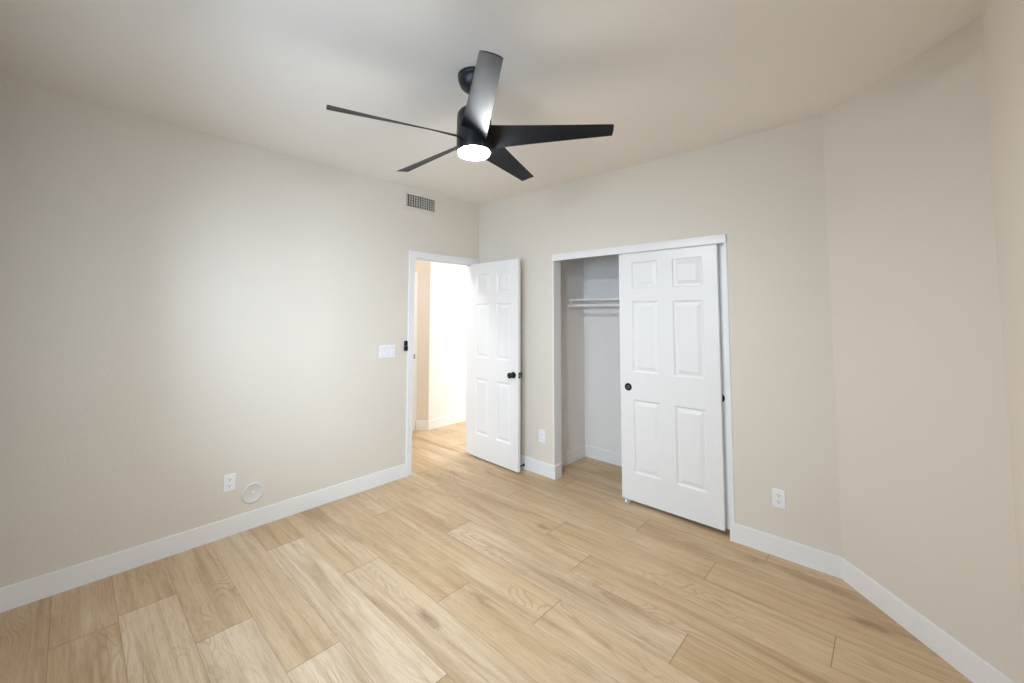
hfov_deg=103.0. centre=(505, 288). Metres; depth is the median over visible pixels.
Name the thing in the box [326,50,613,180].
ceiling fan
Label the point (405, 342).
flip latch
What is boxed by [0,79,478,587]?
wall
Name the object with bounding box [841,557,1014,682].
baseboard
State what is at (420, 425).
baseboard
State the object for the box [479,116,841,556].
wall
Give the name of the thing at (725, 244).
door frame
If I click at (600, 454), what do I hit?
baseboard
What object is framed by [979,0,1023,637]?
wall
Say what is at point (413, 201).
air vent
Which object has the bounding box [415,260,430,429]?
wall
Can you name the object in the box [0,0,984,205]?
ceiling
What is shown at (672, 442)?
door
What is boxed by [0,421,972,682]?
floor
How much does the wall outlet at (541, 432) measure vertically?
0.115 m
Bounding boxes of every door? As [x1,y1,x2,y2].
[469,258,521,472]
[619,244,725,530]
[718,243,731,529]
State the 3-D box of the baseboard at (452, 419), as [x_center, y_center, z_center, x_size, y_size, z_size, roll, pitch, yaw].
[-0.167,1.838,6.213,0.012,0.120,2.455,-3,-5,43]
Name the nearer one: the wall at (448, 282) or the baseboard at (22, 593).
the baseboard at (22, 593)
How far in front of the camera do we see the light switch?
3.70 m
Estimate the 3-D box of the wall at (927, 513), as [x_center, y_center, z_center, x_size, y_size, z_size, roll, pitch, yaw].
[2.004,0.276,2.016,0.114,2.740,0.922,0,-3,0]
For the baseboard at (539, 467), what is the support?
attached to the wall at (764, 190)
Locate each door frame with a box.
[405,250,478,476]
[412,272,418,429]
[552,234,725,260]
[552,261,561,465]
[724,243,734,522]
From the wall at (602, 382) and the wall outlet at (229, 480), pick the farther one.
the wall at (602, 382)
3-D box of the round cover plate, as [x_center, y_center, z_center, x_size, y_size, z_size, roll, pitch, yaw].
[-1.793,1.449,2.895,0.009,0.144,0.144,-3,-5,43]
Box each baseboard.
[0,464,405,612]
[416,420,428,429]
[429,412,465,429]
[520,455,561,479]
[562,445,584,466]
[585,445,621,465]
[730,522,841,578]
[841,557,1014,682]
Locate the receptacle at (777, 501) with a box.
[775,499,781,504]
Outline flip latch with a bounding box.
[404,341,407,350]
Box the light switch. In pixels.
[379,344,394,357]
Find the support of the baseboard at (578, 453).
attached to the wall at (572, 281)
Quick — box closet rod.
[567,300,618,307]
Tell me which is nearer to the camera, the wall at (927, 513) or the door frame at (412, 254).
the wall at (927, 513)
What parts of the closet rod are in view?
rod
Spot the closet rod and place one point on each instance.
(568, 304)
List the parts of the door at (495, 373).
knob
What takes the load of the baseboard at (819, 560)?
attached to the wall at (764, 190)
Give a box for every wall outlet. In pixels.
[223,473,235,492]
[539,429,544,442]
[772,488,785,509]
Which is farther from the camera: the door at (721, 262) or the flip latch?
the flip latch
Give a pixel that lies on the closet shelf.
(591, 300)
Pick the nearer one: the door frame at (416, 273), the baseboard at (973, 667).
the baseboard at (973, 667)
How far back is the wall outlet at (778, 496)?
2.57 m
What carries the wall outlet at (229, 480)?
attached to the wall at (182, 310)
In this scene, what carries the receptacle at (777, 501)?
attached to the wall outlet at (778, 496)
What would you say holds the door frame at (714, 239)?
attached to the wall at (764, 190)
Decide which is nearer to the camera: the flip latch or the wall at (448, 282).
the flip latch
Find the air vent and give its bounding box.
[403,190,436,215]
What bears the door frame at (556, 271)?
attached to the wall at (764, 190)
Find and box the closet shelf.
[569,298,618,307]
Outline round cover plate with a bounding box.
[241,482,263,503]
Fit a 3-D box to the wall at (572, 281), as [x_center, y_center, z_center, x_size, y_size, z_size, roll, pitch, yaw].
[0.616,0.408,4.250,0.080,2.740,0.612,-3,-5,43]
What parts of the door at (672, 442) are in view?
finger pull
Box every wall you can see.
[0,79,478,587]
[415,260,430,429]
[428,262,466,420]
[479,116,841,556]
[560,258,584,453]
[583,254,621,453]
[822,18,1023,682]
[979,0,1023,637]
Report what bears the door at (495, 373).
attached to the door frame at (412, 254)

